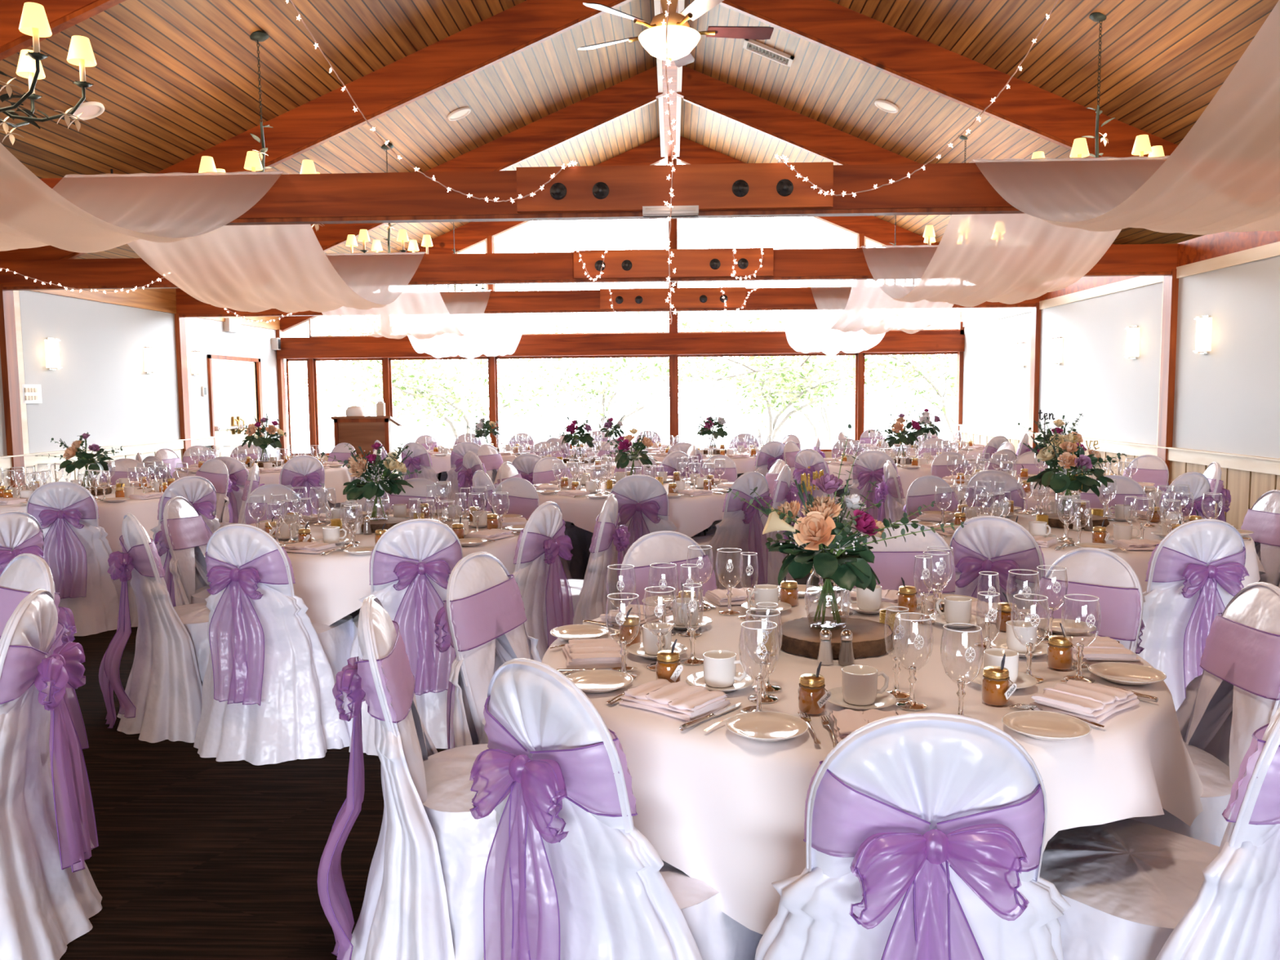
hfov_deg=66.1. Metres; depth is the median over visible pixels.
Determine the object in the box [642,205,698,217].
light fixture
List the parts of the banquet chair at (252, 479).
sash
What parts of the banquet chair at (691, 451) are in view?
sash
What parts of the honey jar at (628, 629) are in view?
lid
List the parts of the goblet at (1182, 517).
stem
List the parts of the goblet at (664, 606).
stem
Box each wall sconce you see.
[44,337,62,369]
[143,346,156,373]
[190,351,202,375]
[1016,342,1026,367]
[1050,337,1062,364]
[1125,325,1139,359]
[1192,315,1212,354]
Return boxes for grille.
[277,338,280,349]
[747,43,789,63]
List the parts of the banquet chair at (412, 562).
sash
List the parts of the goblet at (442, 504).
stem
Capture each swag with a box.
[0,142,288,253]
[127,224,427,313]
[321,284,492,339]
[407,313,527,359]
[782,310,885,355]
[809,279,953,334]
[860,213,1121,306]
[968,0,1279,235]
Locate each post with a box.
[0,284,26,487]
[174,313,191,455]
[275,329,288,459]
[955,321,964,441]
[1028,302,1040,448]
[1157,268,1178,488]
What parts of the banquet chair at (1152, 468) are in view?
sash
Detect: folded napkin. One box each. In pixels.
[0,497,26,504]
[115,480,149,486]
[128,492,164,499]
[180,466,199,471]
[185,464,198,467]
[248,522,279,530]
[258,467,281,472]
[282,541,338,553]
[301,512,329,522]
[323,462,339,465]
[383,508,418,516]
[428,452,441,455]
[462,510,497,518]
[464,528,514,540]
[497,517,526,527]
[498,452,511,455]
[537,484,559,489]
[549,480,579,484]
[556,489,590,497]
[562,638,626,669]
[567,466,581,471]
[573,448,592,452]
[598,475,615,481]
[598,604,672,628]
[603,465,616,470]
[618,678,730,720]
[644,448,663,451]
[648,450,665,453]
[654,453,667,456]
[666,475,684,480]
[678,488,713,496]
[704,587,754,605]
[713,478,728,484]
[715,484,732,488]
[727,453,749,457]
[823,457,839,461]
[828,708,924,743]
[829,461,853,466]
[844,587,898,605]
[862,444,875,446]
[866,445,884,448]
[895,447,916,450]
[916,513,953,523]
[920,463,932,467]
[929,524,959,535]
[942,475,964,480]
[944,480,955,484]
[953,506,993,515]
[957,486,966,490]
[964,446,983,449]
[967,461,977,465]
[971,600,1035,623]
[972,444,985,446]
[1029,679,1139,723]
[1031,488,1065,495]
[1033,535,1057,547]
[1035,505,1073,512]
[1070,636,1143,665]
[1111,538,1161,550]
[1130,510,1163,519]
[1138,483,1154,488]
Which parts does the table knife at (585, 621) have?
handle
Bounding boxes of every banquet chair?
[0,510,44,575]
[0,553,92,849]
[0,588,102,959]
[26,481,121,637]
[98,457,150,569]
[98,513,210,742]
[124,475,220,626]
[135,452,143,462]
[142,455,173,481]
[154,448,183,473]
[154,496,212,606]
[182,445,215,467]
[193,523,353,765]
[195,458,232,523]
[213,456,248,523]
[218,462,265,528]
[230,444,266,461]
[244,483,359,618]
[279,455,330,515]
[317,595,501,959]
[327,442,357,481]
[327,448,386,515]
[341,518,462,755]
[373,440,391,509]
[384,477,448,513]
[400,441,445,492]
[415,435,448,480]
[433,551,542,749]
[444,441,480,506]
[453,433,482,444]
[457,450,486,511]
[464,470,572,579]
[469,657,763,959]
[477,444,502,484]
[485,477,539,519]
[493,461,589,579]
[507,432,533,448]
[511,453,542,484]
[511,501,573,659]
[529,441,564,457]
[531,456,593,555]
[546,437,570,457]
[557,434,569,448]
[568,493,630,624]
[589,431,610,444]
[597,440,631,460]
[608,474,677,609]
[609,438,634,452]
[613,453,659,477]
[619,530,716,606]
[634,430,661,443]
[657,450,692,479]
[666,442,703,473]
[686,444,702,476]
[690,471,775,590]
[692,454,737,537]
[703,458,795,555]
[705,464,799,586]
[728,433,759,478]
[752,440,784,477]
[755,711,1071,959]
[779,440,844,497]
[781,434,801,450]
[791,448,846,552]
[809,436,826,457]
[831,438,864,492]
[837,431,847,440]
[844,450,906,543]
[853,521,955,598]
[859,429,885,445]
[875,460,907,522]
[902,475,959,521]
[915,431,938,442]
[917,438,951,457]
[931,451,972,478]
[949,515,1045,610]
[965,469,1026,510]
[982,435,1008,465]
[984,448,1017,471]
[994,441,1017,455]
[1011,450,1049,476]
[1015,433,1032,457]
[1031,546,1145,653]
[1039,707,1279,959]
[1079,475,1148,513]
[1122,454,1168,493]
[1128,582,1279,846]
[1135,519,1249,711]
[1158,471,1215,519]
[1203,462,1231,522]
[1240,489,1279,587]
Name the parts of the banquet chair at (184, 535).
sash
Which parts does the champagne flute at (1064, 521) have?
stem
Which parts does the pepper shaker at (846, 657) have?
shaker glass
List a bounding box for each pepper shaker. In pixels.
[363,515,372,534]
[712,446,716,454]
[837,629,854,666]
[905,454,910,464]
[1083,512,1093,530]
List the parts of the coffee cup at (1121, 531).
handle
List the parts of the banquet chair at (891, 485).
sash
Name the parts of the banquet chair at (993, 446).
sash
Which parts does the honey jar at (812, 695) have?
lid, jar glass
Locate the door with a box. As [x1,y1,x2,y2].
[207,354,263,457]
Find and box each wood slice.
[84,486,111,495]
[247,460,280,466]
[346,516,409,533]
[562,457,595,463]
[701,448,727,453]
[774,616,895,658]
[891,457,918,463]
[1040,513,1109,528]
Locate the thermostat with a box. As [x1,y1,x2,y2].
[201,386,206,395]
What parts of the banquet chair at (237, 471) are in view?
sash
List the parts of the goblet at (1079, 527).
stem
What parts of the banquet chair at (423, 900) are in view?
sash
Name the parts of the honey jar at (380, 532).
lid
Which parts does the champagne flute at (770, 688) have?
stem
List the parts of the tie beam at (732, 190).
bolt plate, bolt plate, bolt plate, bolt plate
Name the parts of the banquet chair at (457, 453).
sash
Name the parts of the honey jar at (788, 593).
lid, jar glass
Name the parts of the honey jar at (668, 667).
jar glass, lid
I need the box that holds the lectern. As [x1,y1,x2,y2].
[330,416,402,479]
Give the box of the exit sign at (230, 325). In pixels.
[223,317,241,333]
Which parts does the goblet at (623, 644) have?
stem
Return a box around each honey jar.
[0,482,5,497]
[3,484,13,497]
[31,478,39,487]
[88,475,96,486]
[115,482,124,497]
[138,472,146,486]
[159,478,167,492]
[167,474,174,486]
[198,457,204,467]
[244,454,250,464]
[264,515,276,537]
[284,453,289,463]
[287,506,297,514]
[297,522,311,542]
[347,502,359,518]
[374,523,386,545]
[417,497,429,517]
[433,445,438,452]
[451,516,466,538]
[468,501,479,520]
[486,507,498,529]
[513,444,518,453]
[524,444,529,450]
[560,473,568,488]
[571,477,579,489]
[595,457,600,467]
[619,607,640,646]
[626,467,630,476]
[655,639,683,682]
[668,478,677,493]
[672,468,679,481]
[676,582,696,598]
[702,475,711,490]
[706,471,714,485]
[720,442,724,448]
[720,448,724,455]
[751,445,755,455]
[778,576,798,606]
[797,661,831,714]
[840,453,847,461]
[896,577,917,612]
[911,454,918,466]
[953,506,968,525]
[956,469,964,484]
[956,499,968,512]
[967,439,972,446]
[981,653,1016,706]
[995,591,1017,631]
[1004,495,1014,512]
[1020,465,1028,479]
[1022,475,1031,492]
[1046,622,1074,669]
[1074,497,1087,514]
[1091,520,1109,543]
[1148,500,1160,522]
[1171,516,1181,530]
[1188,509,1201,521]
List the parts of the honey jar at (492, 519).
lid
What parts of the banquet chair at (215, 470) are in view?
sash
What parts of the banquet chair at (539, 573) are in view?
sash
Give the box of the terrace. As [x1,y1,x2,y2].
[286,411,955,455]
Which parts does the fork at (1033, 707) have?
handle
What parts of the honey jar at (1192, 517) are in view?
lid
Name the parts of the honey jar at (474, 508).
lid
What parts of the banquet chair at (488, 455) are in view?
sash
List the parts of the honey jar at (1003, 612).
lid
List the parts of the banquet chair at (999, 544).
sash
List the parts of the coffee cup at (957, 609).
handle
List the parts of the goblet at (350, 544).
stem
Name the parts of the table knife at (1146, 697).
handle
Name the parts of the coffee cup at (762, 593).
handle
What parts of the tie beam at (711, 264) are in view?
bolt plate, bolt plate, bolt plate, bolt plate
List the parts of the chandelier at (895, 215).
chain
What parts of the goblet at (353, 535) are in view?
stem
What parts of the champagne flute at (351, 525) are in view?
stem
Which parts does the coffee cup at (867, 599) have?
handle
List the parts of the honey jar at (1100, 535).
lid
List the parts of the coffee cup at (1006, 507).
handle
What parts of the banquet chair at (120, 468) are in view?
sash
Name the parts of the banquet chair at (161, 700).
sash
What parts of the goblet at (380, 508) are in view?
stem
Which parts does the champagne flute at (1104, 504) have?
stem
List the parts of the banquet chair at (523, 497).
sash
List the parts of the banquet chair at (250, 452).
sash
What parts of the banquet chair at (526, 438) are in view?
sash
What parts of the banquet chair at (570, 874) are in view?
sash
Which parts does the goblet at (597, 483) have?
stem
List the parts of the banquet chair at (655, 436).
sash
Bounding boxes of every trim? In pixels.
[13,290,29,453]
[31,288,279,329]
[185,317,193,438]
[960,241,1279,327]
[1156,275,1164,445]
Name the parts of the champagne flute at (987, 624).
stem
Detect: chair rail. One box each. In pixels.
[0,436,214,469]
[955,424,1279,475]
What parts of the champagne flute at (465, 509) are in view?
stem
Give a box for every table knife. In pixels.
[320,546,346,555]
[509,532,519,534]
[556,666,637,673]
[582,619,642,630]
[679,702,742,730]
[695,595,716,608]
[836,591,846,603]
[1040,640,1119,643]
[1054,542,1067,550]
[1060,680,1158,702]
[1242,537,1250,540]
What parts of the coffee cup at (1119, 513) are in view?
handle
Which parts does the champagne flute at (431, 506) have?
stem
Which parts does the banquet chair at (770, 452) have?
sash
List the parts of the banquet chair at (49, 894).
sash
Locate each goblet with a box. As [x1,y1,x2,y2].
[0,470,15,489]
[11,466,25,493]
[26,472,40,492]
[31,471,47,488]
[36,463,49,484]
[49,463,63,481]
[88,470,102,500]
[96,471,111,501]
[102,460,113,486]
[103,461,115,487]
[136,466,149,493]
[143,461,155,488]
[151,460,164,479]
[154,466,167,492]
[158,463,170,482]
[189,448,199,466]
[247,494,266,527]
[266,502,285,546]
[270,493,288,533]
[280,499,299,542]
[290,486,307,524]
[309,486,326,524]
[339,502,359,546]
[342,504,363,546]
[366,498,379,517]
[373,492,388,516]
[416,498,435,519]
[433,482,449,519]
[435,480,451,517]
[436,500,455,526]
[467,492,485,531]
[471,486,487,511]
[486,484,502,513]
[492,492,509,528]
[508,436,516,454]
[551,459,563,486]
[553,463,565,490]
[565,462,577,481]
[568,459,580,477]
[576,447,586,469]
[583,447,593,470]
[589,456,599,482]
[591,466,604,493]
[592,465,605,493]
[600,457,612,483]
[605,564,635,638]
[605,592,640,679]
[643,586,677,670]
[648,562,678,635]
[680,457,692,481]
[686,545,713,610]
[687,456,698,473]
[688,462,700,489]
[699,459,711,477]
[702,462,715,492]
[714,458,725,486]
[715,547,743,615]
[736,437,744,454]
[738,620,779,711]
[743,608,782,703]
[746,437,754,456]
[810,550,834,604]
[826,580,845,609]
[892,612,933,710]
[893,444,902,466]
[900,444,910,467]
[920,550,951,618]
[925,546,954,613]
[934,485,951,524]
[940,622,983,717]
[946,455,958,482]
[952,479,968,504]
[954,432,962,449]
[955,458,967,485]
[957,485,974,517]
[961,455,973,482]
[964,457,976,480]
[974,493,994,515]
[975,480,991,514]
[986,492,1004,513]
[1000,462,1013,474]
[1006,568,1040,620]
[1010,593,1049,683]
[1017,476,1033,513]
[1031,482,1047,515]
[1034,564,1068,640]
[1057,497,1078,542]
[1061,593,1101,683]
[1069,499,1090,546]
[1097,480,1114,518]
[1099,478,1117,515]
[1117,461,1132,477]
[1124,457,1137,479]
[1132,497,1154,539]
[1155,484,1175,515]
[1160,498,1182,533]
[1170,484,1190,511]
[1173,492,1193,524]
[1201,492,1222,519]
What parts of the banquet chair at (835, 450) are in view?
sash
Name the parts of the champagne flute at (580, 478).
stem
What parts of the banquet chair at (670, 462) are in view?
sash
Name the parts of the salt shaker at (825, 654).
shaker glass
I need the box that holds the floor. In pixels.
[59,567,840,959]
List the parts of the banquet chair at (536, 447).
sash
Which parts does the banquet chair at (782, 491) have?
sash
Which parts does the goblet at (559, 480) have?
stem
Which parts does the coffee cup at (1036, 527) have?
handle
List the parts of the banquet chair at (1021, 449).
sash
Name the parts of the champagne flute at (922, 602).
stem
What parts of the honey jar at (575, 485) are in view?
lid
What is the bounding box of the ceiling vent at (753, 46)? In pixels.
[742,39,794,67]
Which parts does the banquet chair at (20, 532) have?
sash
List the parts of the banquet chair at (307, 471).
sash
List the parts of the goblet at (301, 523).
stem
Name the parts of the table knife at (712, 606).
blade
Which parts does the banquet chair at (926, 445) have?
sash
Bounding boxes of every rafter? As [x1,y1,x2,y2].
[0,0,125,60]
[0,0,632,260]
[175,66,662,295]
[279,136,665,333]
[676,65,1115,244]
[676,136,939,245]
[719,0,1177,158]
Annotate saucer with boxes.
[271,533,298,539]
[278,524,309,531]
[313,537,349,545]
[324,517,354,523]
[385,513,413,518]
[440,515,468,521]
[464,529,476,536]
[468,521,486,527]
[562,485,584,489]
[580,488,602,493]
[626,641,687,659]
[658,615,712,630]
[685,671,753,693]
[690,484,712,488]
[741,600,791,614]
[826,686,896,711]
[843,600,894,613]
[929,613,985,628]
[964,668,1036,689]
[986,511,1016,517]
[990,639,1048,657]
[1044,511,1073,513]
[1044,533,1056,537]
[1106,515,1139,520]
[1107,535,1142,542]
[1151,530,1166,537]
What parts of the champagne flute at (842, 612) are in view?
stem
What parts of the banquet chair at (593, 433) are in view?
sash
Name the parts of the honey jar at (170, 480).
lid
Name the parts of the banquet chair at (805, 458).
sash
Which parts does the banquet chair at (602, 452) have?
sash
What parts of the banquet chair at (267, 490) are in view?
sash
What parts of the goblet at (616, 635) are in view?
stem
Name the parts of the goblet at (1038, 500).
stem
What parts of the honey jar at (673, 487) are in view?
lid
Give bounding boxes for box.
[345,405,364,416]
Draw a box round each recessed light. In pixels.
[447,106,471,120]
[874,99,898,113]
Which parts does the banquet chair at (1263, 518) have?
sash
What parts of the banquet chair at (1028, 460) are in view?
sash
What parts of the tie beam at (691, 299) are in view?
bolt plate, bolt plate, bolt plate, bolt plate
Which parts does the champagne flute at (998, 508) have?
stem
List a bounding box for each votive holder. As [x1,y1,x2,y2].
[115,483,124,487]
[330,518,342,531]
[413,512,424,519]
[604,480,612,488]
[655,476,662,484]
[757,628,778,656]
[879,609,899,635]
[1035,515,1048,528]
[1091,509,1103,515]
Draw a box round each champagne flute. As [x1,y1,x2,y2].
[14,469,24,497]
[26,466,35,489]
[84,469,93,492]
[105,462,115,488]
[127,466,136,486]
[136,462,146,488]
[146,464,155,492]
[292,493,304,532]
[300,497,314,539]
[324,488,336,526]
[345,500,359,543]
[377,493,387,516]
[408,497,421,518]
[426,484,438,520]
[454,492,466,519]
[459,487,471,519]
[576,462,584,489]
[583,459,591,486]
[601,464,609,493]
[606,457,614,484]
[676,457,684,480]
[677,564,702,636]
[680,582,703,665]
[690,459,698,488]
[737,551,759,620]
[751,601,782,693]
[831,549,853,616]
[884,605,910,699]
[911,555,934,625]
[973,571,999,648]
[974,485,986,514]
[975,591,1000,649]
[993,481,1004,516]
[998,490,1011,518]
[1038,484,1049,514]
[1057,495,1073,539]
[1098,481,1111,520]
[1123,495,1137,524]
[1140,485,1155,526]
[1156,491,1170,523]
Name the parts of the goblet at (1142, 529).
stem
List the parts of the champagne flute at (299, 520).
stem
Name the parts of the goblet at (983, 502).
stem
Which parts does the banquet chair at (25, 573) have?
sash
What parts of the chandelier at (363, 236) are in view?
lamp shade, lamp shade, lamp shade, chain, lamp shade, lamp shade, lamp shade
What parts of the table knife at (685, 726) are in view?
handle, blade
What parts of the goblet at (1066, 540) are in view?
stem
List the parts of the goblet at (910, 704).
stem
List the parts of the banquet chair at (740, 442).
sash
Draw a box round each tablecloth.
[0,484,217,552]
[172,462,351,503]
[274,513,519,625]
[430,448,519,473]
[493,460,659,484]
[535,480,726,537]
[541,592,1203,934]
[569,446,665,457]
[648,450,757,474]
[826,459,985,501]
[863,445,983,461]
[911,510,1265,592]
[953,476,1162,510]
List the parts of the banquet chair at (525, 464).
sash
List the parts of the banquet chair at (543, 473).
sash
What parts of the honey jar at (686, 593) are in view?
lid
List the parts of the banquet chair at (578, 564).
sash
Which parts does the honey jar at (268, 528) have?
lid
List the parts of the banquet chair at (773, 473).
sash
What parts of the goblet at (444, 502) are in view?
stem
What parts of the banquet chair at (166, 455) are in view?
sash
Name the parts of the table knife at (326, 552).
handle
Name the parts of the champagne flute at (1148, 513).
stem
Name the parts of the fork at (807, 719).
handle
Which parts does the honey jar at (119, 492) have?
lid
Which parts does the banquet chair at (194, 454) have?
sash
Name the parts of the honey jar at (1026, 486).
lid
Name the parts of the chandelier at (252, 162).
lamp shade, lamp shade, lamp shade, chain, lamp shade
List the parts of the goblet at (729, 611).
stem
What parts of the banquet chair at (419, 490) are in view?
sash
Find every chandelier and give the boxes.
[0,2,97,145]
[198,30,324,231]
[345,143,432,253]
[447,222,484,290]
[889,215,896,245]
[923,134,967,244]
[1031,12,1164,159]
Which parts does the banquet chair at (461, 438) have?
sash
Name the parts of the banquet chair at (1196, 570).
sash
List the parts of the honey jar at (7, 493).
lid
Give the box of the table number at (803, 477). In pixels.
[800,466,823,573]
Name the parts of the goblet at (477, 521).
stem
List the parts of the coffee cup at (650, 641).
handle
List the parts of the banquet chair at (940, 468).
sash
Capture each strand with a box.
[0,267,164,293]
[224,307,292,322]
[285,0,577,203]
[577,248,607,280]
[608,288,616,317]
[659,0,678,327]
[720,285,757,314]
[730,246,763,279]
[774,0,1058,196]
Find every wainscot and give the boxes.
[0,445,211,488]
[960,432,1279,529]
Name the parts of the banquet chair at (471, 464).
sash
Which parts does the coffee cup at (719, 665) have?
handle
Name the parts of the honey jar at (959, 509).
lid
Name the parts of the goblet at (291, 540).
stem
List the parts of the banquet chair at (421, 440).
sash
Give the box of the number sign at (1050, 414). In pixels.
[1038,409,1054,462]
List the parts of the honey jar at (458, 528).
lid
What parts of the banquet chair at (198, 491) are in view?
sash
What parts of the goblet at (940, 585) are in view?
stem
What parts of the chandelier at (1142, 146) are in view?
lamp shade, lamp shade, chain, lamp shade, lamp shade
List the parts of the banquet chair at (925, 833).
sash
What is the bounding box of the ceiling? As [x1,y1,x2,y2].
[0,0,1279,258]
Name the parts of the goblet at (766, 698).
stem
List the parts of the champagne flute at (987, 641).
stem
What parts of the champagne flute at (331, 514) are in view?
stem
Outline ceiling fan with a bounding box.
[577,0,773,67]
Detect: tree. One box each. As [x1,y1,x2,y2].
[284,313,568,435]
[319,320,582,441]
[502,284,846,439]
[587,310,956,448]
[652,310,881,445]
[769,321,956,442]
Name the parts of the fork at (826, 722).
handle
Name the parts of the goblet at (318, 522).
stem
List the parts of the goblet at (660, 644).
stem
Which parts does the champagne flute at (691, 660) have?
stem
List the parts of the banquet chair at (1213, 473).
sash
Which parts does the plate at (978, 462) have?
plate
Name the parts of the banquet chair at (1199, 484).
sash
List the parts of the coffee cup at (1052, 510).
handle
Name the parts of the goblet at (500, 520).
stem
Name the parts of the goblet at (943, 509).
stem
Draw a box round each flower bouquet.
[35,431,123,486]
[226,413,298,460]
[320,442,422,517]
[462,413,503,444]
[549,416,604,457]
[595,414,625,438]
[599,428,657,475]
[685,411,734,448]
[727,423,966,624]
[868,411,933,456]
[910,405,944,441]
[1016,413,1083,462]
[1022,417,1126,513]
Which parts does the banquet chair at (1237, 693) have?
sash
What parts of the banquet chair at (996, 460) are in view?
sash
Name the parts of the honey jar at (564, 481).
lid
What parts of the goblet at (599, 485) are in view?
stem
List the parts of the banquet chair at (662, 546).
sash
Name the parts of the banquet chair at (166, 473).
sash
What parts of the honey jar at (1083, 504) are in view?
lid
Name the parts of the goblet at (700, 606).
stem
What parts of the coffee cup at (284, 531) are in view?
handle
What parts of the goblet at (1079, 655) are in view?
stem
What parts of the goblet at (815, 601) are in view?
stem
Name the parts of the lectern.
moulding, panel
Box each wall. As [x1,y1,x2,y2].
[0,290,280,460]
[288,451,831,462]
[960,231,1279,458]
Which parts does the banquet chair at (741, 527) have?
sash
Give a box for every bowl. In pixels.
[342,505,363,532]
[605,567,635,608]
[605,597,640,644]
[610,666,633,671]
[643,590,677,636]
[648,565,678,606]
[679,566,699,605]
[680,586,703,631]
[686,547,713,584]
[715,551,743,588]
[738,626,779,680]
[739,555,758,591]
[741,706,756,712]
[743,613,782,665]
[754,605,779,655]
[884,611,910,661]
[892,617,933,671]
[913,556,933,595]
[920,553,951,591]
[925,548,954,586]
[940,627,983,684]
[977,574,999,615]
[1010,597,1049,647]
[1034,568,1068,611]
[1061,597,1101,648]
[1064,677,1089,682]
[1069,502,1090,528]
[1132,497,1153,524]
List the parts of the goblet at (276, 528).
stem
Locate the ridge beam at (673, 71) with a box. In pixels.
[653,0,684,164]
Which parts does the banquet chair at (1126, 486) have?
sash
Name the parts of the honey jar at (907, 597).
lid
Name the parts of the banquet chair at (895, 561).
sash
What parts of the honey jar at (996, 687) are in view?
lid, jar glass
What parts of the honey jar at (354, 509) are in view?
lid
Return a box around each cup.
[4,487,20,497]
[19,489,32,501]
[22,483,37,490]
[70,480,82,485]
[115,478,129,486]
[121,486,134,497]
[149,479,162,488]
[153,481,164,492]
[263,462,275,468]
[266,457,277,460]
[279,521,301,537]
[281,514,300,528]
[322,526,346,542]
[325,507,346,520]
[390,503,406,516]
[440,448,448,453]
[442,505,462,518]
[452,519,468,534]
[472,511,487,524]
[505,444,511,450]
[566,461,576,466]
[568,477,579,487]
[579,474,590,483]
[585,480,599,491]
[600,454,610,462]
[600,460,608,466]
[613,471,625,480]
[642,622,671,655]
[651,443,657,448]
[653,471,666,480]
[672,597,698,626]
[674,480,688,491]
[689,473,700,483]
[696,477,706,487]
[702,649,746,688]
[726,449,736,456]
[737,445,744,452]
[751,584,778,610]
[841,665,888,706]
[846,454,853,462]
[846,584,881,610]
[880,440,886,446]
[888,452,897,457]
[918,457,930,466]
[920,453,930,459]
[935,595,972,625]
[961,506,977,519]
[964,475,973,484]
[977,514,994,516]
[983,648,1019,685]
[990,501,1008,515]
[1004,470,1017,478]
[1005,620,1037,653]
[1029,520,1051,537]
[1034,481,1048,489]
[1046,500,1065,513]
[1108,504,1131,518]
[1113,523,1139,540]
[1160,519,1182,534]
[1164,511,1182,521]
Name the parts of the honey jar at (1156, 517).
lid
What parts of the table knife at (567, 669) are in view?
handle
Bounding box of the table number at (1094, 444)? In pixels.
[1072,435,1099,488]
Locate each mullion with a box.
[382,357,391,416]
[487,235,493,291]
[858,233,864,248]
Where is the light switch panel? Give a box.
[22,384,42,403]
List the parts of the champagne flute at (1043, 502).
stem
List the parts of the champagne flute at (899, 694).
stem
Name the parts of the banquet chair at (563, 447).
sash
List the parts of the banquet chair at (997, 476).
sash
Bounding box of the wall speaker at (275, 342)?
[271,337,280,350]
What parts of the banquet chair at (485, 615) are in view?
sash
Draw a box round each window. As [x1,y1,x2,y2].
[276,155,964,447]
[285,358,317,456]
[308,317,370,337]
[313,358,384,455]
[388,356,497,447]
[405,238,488,336]
[492,156,669,334]
[676,218,858,333]
[677,352,863,451]
[862,351,957,433]
[864,235,961,330]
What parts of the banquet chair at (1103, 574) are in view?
sash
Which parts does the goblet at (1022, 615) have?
stem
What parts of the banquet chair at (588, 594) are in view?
sash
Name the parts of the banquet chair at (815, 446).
sash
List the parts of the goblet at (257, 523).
stem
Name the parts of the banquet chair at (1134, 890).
sash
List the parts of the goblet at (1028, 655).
stem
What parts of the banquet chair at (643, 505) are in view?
sash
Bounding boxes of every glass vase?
[76,462,97,488]
[257,443,271,462]
[365,493,390,520]
[624,457,641,476]
[804,562,851,630]
[894,445,907,457]
[1054,489,1081,516]
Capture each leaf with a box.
[0,77,22,97]
[0,116,17,133]
[0,127,24,145]
[53,106,79,126]
[67,112,89,131]
[254,147,268,160]
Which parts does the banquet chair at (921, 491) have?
sash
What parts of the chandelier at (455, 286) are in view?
chain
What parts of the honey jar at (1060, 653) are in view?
lid, jar glass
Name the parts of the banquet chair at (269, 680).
sash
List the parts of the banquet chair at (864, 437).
sash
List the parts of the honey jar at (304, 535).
lid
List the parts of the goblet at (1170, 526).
stem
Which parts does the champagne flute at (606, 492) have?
stem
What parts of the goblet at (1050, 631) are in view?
stem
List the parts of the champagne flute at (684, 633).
stem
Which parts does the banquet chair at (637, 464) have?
sash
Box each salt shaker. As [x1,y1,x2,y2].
[248,458,253,467]
[354,515,362,533]
[817,628,834,665]
[899,454,904,463]
[1071,511,1081,530]
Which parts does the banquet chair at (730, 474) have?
sash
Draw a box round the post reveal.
[18,290,29,448]
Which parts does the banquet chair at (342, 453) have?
sash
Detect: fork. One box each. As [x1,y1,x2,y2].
[605,693,624,702]
[609,697,621,704]
[797,711,821,744]
[820,715,837,747]
[1008,704,1099,726]
[1017,703,1104,727]
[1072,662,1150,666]
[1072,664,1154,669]
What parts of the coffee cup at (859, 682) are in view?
handle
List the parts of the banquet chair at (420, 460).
sash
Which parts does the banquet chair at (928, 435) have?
sash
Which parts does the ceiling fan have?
fan blade, fan blade, motor, lamp shade, fan blade, fan blade, fan blade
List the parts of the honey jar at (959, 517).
lid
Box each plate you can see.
[96,482,111,486]
[102,497,129,502]
[258,519,284,522]
[327,464,342,466]
[343,546,374,555]
[346,511,372,516]
[428,509,448,515]
[433,453,448,456]
[458,537,487,546]
[497,514,522,519]
[505,524,525,532]
[515,452,529,454]
[533,483,555,486]
[536,489,558,494]
[550,624,608,640]
[566,669,633,693]
[586,493,608,498]
[587,467,604,471]
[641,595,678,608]
[666,493,684,497]
[715,488,728,493]
[720,482,733,484]
[725,711,808,742]
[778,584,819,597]
[878,448,893,450]
[902,465,920,468]
[909,521,939,527]
[921,511,952,515]
[925,594,979,607]
[949,484,958,488]
[960,448,975,450]
[973,460,986,463]
[991,506,1022,511]
[1001,710,1091,741]
[1034,618,1097,635]
[1075,542,1117,551]
[1086,507,1115,513]
[1088,662,1166,685]
[1142,488,1155,492]
[1182,515,1204,522]
[1236,528,1253,536]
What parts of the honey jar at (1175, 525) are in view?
lid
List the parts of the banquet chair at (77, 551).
sash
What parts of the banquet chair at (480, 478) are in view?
sash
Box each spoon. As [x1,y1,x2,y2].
[325,546,349,554]
[561,666,633,673]
[702,603,711,607]
[703,706,756,731]
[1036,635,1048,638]
[1064,677,1140,693]
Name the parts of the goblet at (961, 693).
stem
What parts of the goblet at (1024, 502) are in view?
stem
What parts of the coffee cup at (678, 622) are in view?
handle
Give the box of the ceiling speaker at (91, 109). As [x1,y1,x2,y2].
[68,101,104,119]
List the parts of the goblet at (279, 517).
stem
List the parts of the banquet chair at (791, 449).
sash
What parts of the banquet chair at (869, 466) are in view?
sash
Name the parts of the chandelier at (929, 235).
lamp shade, lamp shade, chain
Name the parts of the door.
handle, handle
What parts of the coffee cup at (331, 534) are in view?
handle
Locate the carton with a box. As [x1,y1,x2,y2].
[376,401,385,416]
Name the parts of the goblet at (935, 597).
stem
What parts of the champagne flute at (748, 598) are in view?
stem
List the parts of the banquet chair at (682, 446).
sash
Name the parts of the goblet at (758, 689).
stem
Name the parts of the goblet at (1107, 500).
stem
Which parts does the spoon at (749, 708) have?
handle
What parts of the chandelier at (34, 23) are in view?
arm, arm, lamp shade, lamp shade, arm, lamp shade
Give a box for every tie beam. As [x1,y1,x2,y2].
[0,243,1177,290]
[40,161,1026,225]
[175,287,1039,317]
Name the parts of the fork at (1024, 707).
handle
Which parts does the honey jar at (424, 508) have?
lid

